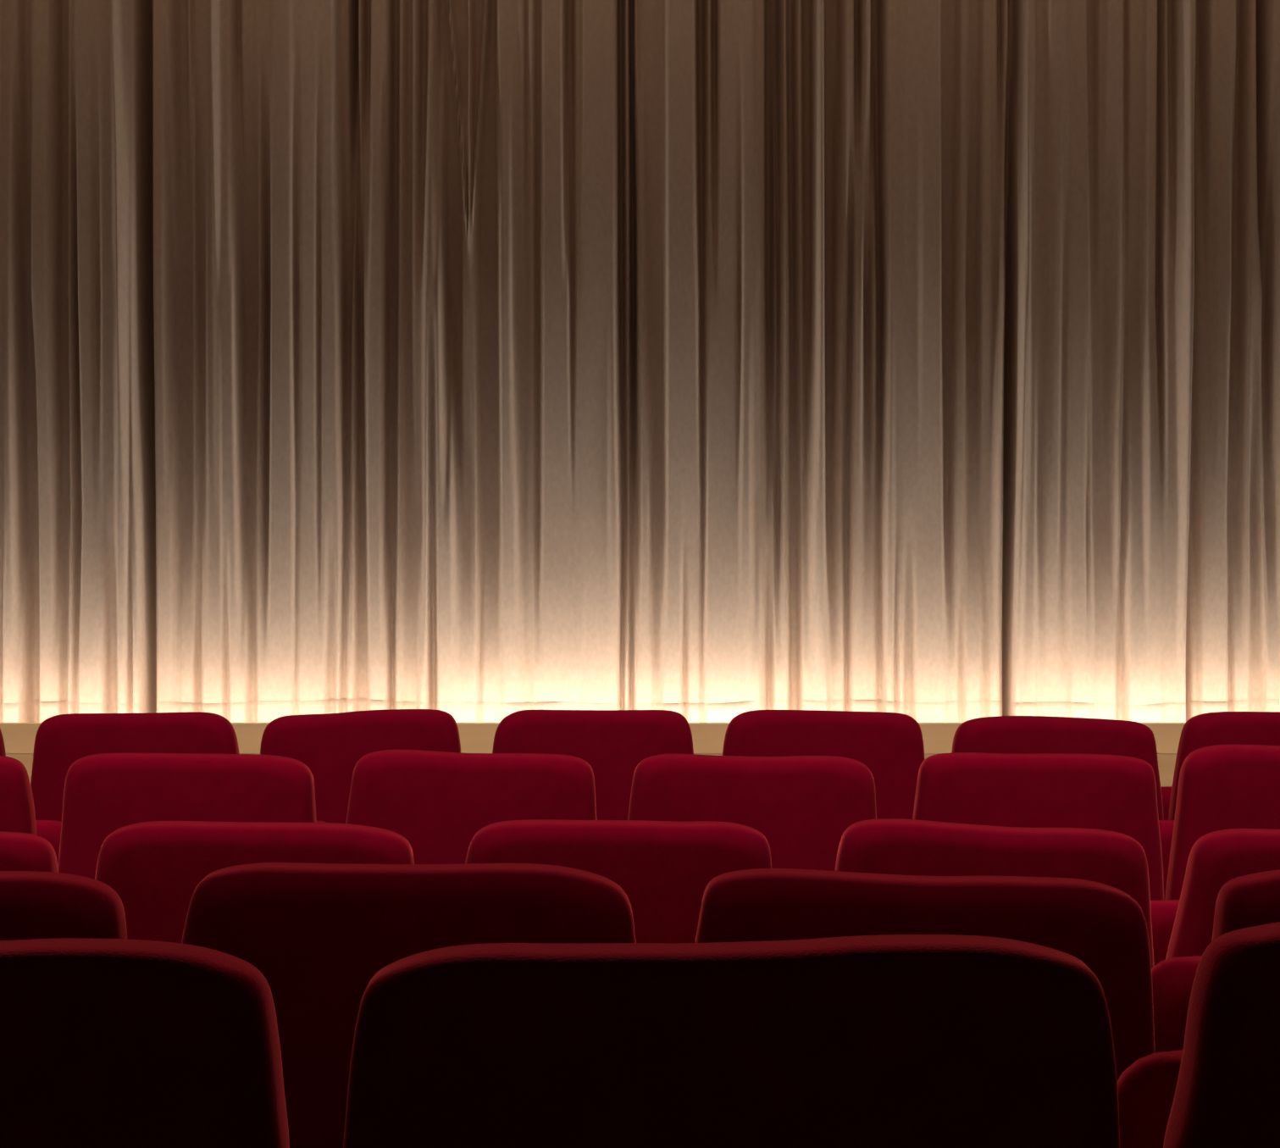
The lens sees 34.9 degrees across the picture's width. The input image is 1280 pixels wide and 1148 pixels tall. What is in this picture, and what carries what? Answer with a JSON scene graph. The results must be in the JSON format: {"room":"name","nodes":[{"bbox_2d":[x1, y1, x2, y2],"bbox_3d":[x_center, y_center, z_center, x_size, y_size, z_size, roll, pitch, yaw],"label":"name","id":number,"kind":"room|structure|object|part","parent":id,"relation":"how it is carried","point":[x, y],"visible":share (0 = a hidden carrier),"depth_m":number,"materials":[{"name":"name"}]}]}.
{"room":"auditorium","nodes":[
{"label":"auditorium","id":0,"kind":"room"},
{"bbox_3d":[0.000,1.157,3.561,9.200,0.740,12.200,0,3,0],"label":"floor","id":1,"kind":"structure","parent":0,"visible":0},
{"bbox_2d":[0,728,5,756],"bbox_3d":[-1.780,0.767,5.063,0.525,0.892,0.424,0,3,0],"label":"seat","id":2,"kind":"object","parent":1,"relation":"on","point":[2,752],"visible":0.03,"depth_m":4.88,"materials":[{"name":"red fabric"}]},
{"bbox_2d":[0,831,58,872],"bbox_3d":[-1.129,0.814,3.263,0.499,0.889,0.424,0,3,0],"label":"seat","id":3,"kind":"object","parent":1,"relation":"on","point":[19,851],"visible":0.09,"depth_m":3.04,"materials":[{"name":"red fabric"}]},
{"bbox_2d":[0,755,61,865],"bbox_3d":[-1.458,0.790,4.193,0.528,0.892,0.424,0,3,0],"label":"seat","id":4,"kind":"object","parent":1,"relation":"on","point":[17,808],"visible":0.21,"depth_m":3.98,"materials":[{"name":"red fabric"}]},
{"bbox_3d":[-1.458,0.637,4.030,0.528,0.572,0.113,0,3,0],"label":"backrest","id":5,"kind":"part","parent":4,"relation":"part of","materials":[{"name":"red fabric"}]},
{"bbox_2d":[35,820,61,865],"bbox_3d":[-1.458,0.702,4.341,0.512,0.360,0.120,0,3,0],"label":"seat cushion","id":6,"kind":"object","parent":4,"relation":"on","point":[50,830],"depth_m":4.28,"materials":[{"name":"red fabric"}]},
{"bbox_2d":[0,870,127,940],"bbox_3d":[-0.809,0.755,2.389,0.515,0.889,0.424,0,3,0],"label":"seat","id":7,"kind":"object","parent":1,"relation":"on","point":[34,904],"visible":0.28,"depth_m":2.16,"materials":[{"name":"red fabric"}]},
{"bbox_2d":[30,711,239,822],"bbox_3d":[-1.213,0.768,5.063,0.525,0.890,0.424,0,3,0],"label":"seat","id":8,"kind":"object","parent":1,"relation":"on","point":[61,739],"visible":0.18,"depth_m":4.83,"materials":[{"name":"red fabric"}]},
{"bbox_2d":[0,937,289,1147],"bbox_3d":[-0.510,0.680,1.626,0.541,0.891,0.567,0,3,0],"label":"seat","id":9,"kind":"object","parent":1,"relation":"on","point":[105,1043],"visible":1,"depth_m":1.33,"materials":[{"name":"red fabric"}]},
{"bbox_2d":[57,752,325,879],"bbox_3d":[-0.894,0.790,4.193,0.524,0.891,0.424,0,3,0],"label":"seat","id":10,"kind":"object","parent":1,"relation":"on","point":[104,793],"visible":0.28,"depth_m":3.97,"materials":[{"name":"red fabric"}]},
{"bbox_2d":[94,820,414,942],"bbox_3d":[-0.587,0.812,3.263,0.505,0.892,0.424,0,3,0],"label":"seat","id":11,"kind":"object","parent":1,"relation":"on","point":[155,868],"visible":0.2,"depth_m":3.04,"materials":[{"name":"red fabric"}]},
{"bbox_2d":[260,709,460,823],"bbox_3d":[-0.674,0.764,5.063,0.513,0.897,0.424,0,3,0],"label":"seat","id":12,"kind":"object","parent":1,"relation":"on","point":[331,745],"visible":0.14,"depth_m":4.83,"materials":[{"name":"red fabric"}]},
{"bbox_2d":[181,862,636,1147],"bbox_3d":[-0.253,0.752,2.389,0.519,0.894,0.424,0,3,0],"label":"seat","id":13,"kind":"object","parent":1,"relation":"on","point":[318,933],"visible":0.38,"depth_m":2.16,"materials":[{"name":"red fabric"}]},
{"bbox_2d":[345,749,596,864],"bbox_3d":[-0.335,0.787,4.193,0.521,0.898,0.425,0,3,0],"label":"seat","id":14,"kind":"object","parent":1,"relation":"on","point":[438,801],"visible":0.21,"depth_m":3.96,"materials":[{"name":"red fabric"}]},
{"bbox_2d":[0,722,1185,786],"bbox_3d":[0.000,0.828,8.065,9.190,0.476,0.030,0,3,0],"label":"stage","id":15,"kind":"object","parent":1,"relation":"on","point":[19,738],"visible":0.02,"depth_m":8.04,"materials":[{"name":"brown wood"}]},
{"bbox_3d":[0.000,0.887,8.069,9.190,0.358,0.028,0,3,0],"label":"panel","id":16,"kind":"part","parent":15,"relation":"part of","materials":[{"name":"brown wood"}]},
{"bbox_2d":[492,709,693,820],"bbox_3d":[-0.114,0.765,5.063,0.516,0.896,0.424,0,3,0],"label":"seat","id":17,"kind":"object","parent":1,"relation":"on","point":[613,743],"visible":0.17,"depth_m":4.83,"materials":[{"name":"red fabric"}]},
{"bbox_2d":[465,819,771,942],"bbox_3d":[-0.035,0.811,3.263,0.492,0.894,0.424,0,3,0],"label":"seat","id":18,"kind":"object","parent":1,"relation":"on","point":[664,869],"visible":0.18,"depth_m":3.03,"materials":[{"name":"red fabric"}]},
{"bbox_2d":[343,934,1119,1147],"bbox_3d":[0.061,0.684,1.524,0.522,0.893,0.363,0,3,0],"label":"seat","id":19,"kind":"object","parent":1,"relation":"on","point":[880,1040],"visible":1,"depth_m":1.33,"materials":[{"name":"red fabric"}]},
{"bbox_2d":[627,753,876,870],"bbox_3d":[0.220,0.791,4.193,0.519,0.889,0.424,0,3,0],"label":"seat","id":20,"kind":"object","parent":1,"relation":"on","point":[803,806],"visible":0.19,"depth_m":3.97,"materials":[{"name":"red fabric"}]},
{"bbox_2d":[722,709,925,819],"bbox_3d":[0.440,0.765,5.063,0.515,0.896,0.424,0,3,0],"label":"seat","id":21,"kind":"object","parent":1,"relation":"on","point":[890,745],"visible":0.23,"depth_m":4.83,"materials":[{"name":"red fabric"}]},
{"bbox_2d":[694,868,1155,1080],"bbox_3d":[0.303,0.756,2.389,0.510,0.888,0.424,0,3,0],"label":"seat","id":22,"kind":"object","parent":1,"relation":"on","point":[1100,925],"visible":0.29,"depth_m":2.16,"materials":[{"name":"red fabric"}]},
{"bbox_2d":[834,818,1153,968],"bbox_3d":[0.530,0.810,3.263,0.496,0.895,0.425,0,3,0],"label":"seat","id":23,"kind":"object","parent":1,"relation":"on","point":[1117,860],"visible":0.15,"depth_m":3.04,"materials":[{"name":"red fabric"}]},
{"bbox_2d":[912,752,1163,900],"bbox_3d":[0.782,0.790,4.193,0.509,0.892,0.424,0,3,0],"label":"seat","id":24,"kind":"object","parent":1,"relation":"on","point":[1116,793],"visible":0.22,"depth_m":3.97,"materials":[{"name":"red fabric"}]},
{"bbox_2d":[951,715,1163,820],"bbox_3d":[0.999,0.773,5.063,0.527,0.881,0.424,0,3,0],"label":"seat","id":25,"kind":"object","parent":1,"relation":"on","point":[1018,734],"visible":0.15,"depth_m":4.83,"materials":[{"name":"red fabric"}]},
{"bbox_2d":[1117,921,1279,1147],"bbox_3d":[0.610,0.678,1.523,0.506,0.906,0.363,0,3,0],"label":"seat","id":26,"kind":"object","parent":1,"relation":"on","point":[1221,1089],"visible":0.96,"depth_m":1.34,"materials":[{"name":"red fabric"}]},
{"bbox_2d":[1117,1049,1182,1147],"bbox_3d":[0.610,0.549,1.600,0.490,0.360,0.120,0,3,0],"label":"seat cushion","id":27,"kind":"object","parent":26,"relation":"on","point":[1146,1089],"depth_m":1.55,"materials":[{"name":"red fabric"}]},
{"bbox_2d":[1150,828,1279,966],"bbox_3d":[1.058,0.818,3.263,0.526,0.880,0.424,0,3,0],"label":"seat","id":28,"kind":"object","parent":1,"relation":"on","point":[1183,927],"visible":0.26,"depth_m":3.05,"materials":[{"name":"red fabric"}]},
{"bbox_2d":[1150,899,1179,966],"bbox_3d":[1.058,0.723,3.411,0.510,0.360,0.120,0,3,0],"label":"seat cushion","id":29,"kind":"object","parent":28,"relation":"on","point":[1163,911],"depth_m":3.35,"materials":[{"name":"red fabric"}]},
{"bbox_2d":[1151,869,1279,1052],"bbox_3d":[0.862,0.754,2.389,0.497,0.890,0.424,0,3,0],"label":"seat","id":30,"kind":"object","parent":1,"relation":"on","point":[1251,900],"visible":0.28,"depth_m":2.47,"materials":[{"name":"red fabric"}]},
{"bbox_2d":[1151,955,1202,1052],"bbox_3d":[0.862,0.652,2.536,0.481,0.360,0.120,0,3,0],"label":"seat cushion","id":31,"kind":"object","parent":30,"relation":"on","point":[1172,978],"depth_m":2.48,"materials":[{"name":"red fabric"}]},
{"bbox_3d":[0.862,0.602,2.226,0.497,0.570,0.113,0,3,0],"label":"backrest","id":32,"kind":"part","parent":30,"relation":"part of","materials":[{"name":"red fabric"}]},
{"bbox_2d":[1158,744,1279,899],"bbox_3d":[1.312,0.782,4.192,0.547,0.908,0.425,0,3,0],"label":"seat","id":33,"kind":"object","parent":1,"relation":"on","point":[1221,787],"visible":0.34,"depth_m":3.97,"materials":[{"name":"red fabric"}]},
{"bbox_2d":[1158,820,1174,899],"bbox_3d":[1.312,0.702,4.341,0.531,0.360,0.120,0,3,0],"label":"seat cushion","id":34,"kind":"object","parent":33,"relation":"on","point":[1166,826],"depth_m":4.28,"materials":[{"name":"red fabric"}]},
{"bbox_2d":[1160,711,1279,820],"bbox_3d":[1.546,0.768,5.063,0.551,0.891,0.424,0,3,0],"label":"seat","id":35,"kind":"object","parent":1,"relation":"on","point":[1217,728],"visible":0.18,"depth_m":4.84,"materials":[{"name":"red fabric"}]},
{"bbox_2d":[1160,786,1171,820],"bbox_3d":[1.546,0.722,5.213,0.535,0.360,0.120,0,3,0],"label":"seat cushion","id":36,"kind":"object","parent":35,"relation":"on","point":[1166,790],"depth_m":5.15,"materials":[{"name":"red fabric"}]},
{"bbox_3d":[0.000,1.001,8.877,9.200,0.031,1.565,0,3,0],"label":"floor","id":37,"kind":"structure","parent":0,"visible":0},
{"bbox_2d":[0,0,1279,722],"bbox_3d":[-0.002,-1.231,8.320,8.304,4.475,0.383,0,3,0],"label":"stage curtain","id":38,"kind":"object","parent":37,"relation":"on","point":[471,361],"visible":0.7,"depth_m":8.30,"materials":[{"name":"beige fabric"}]}
]}

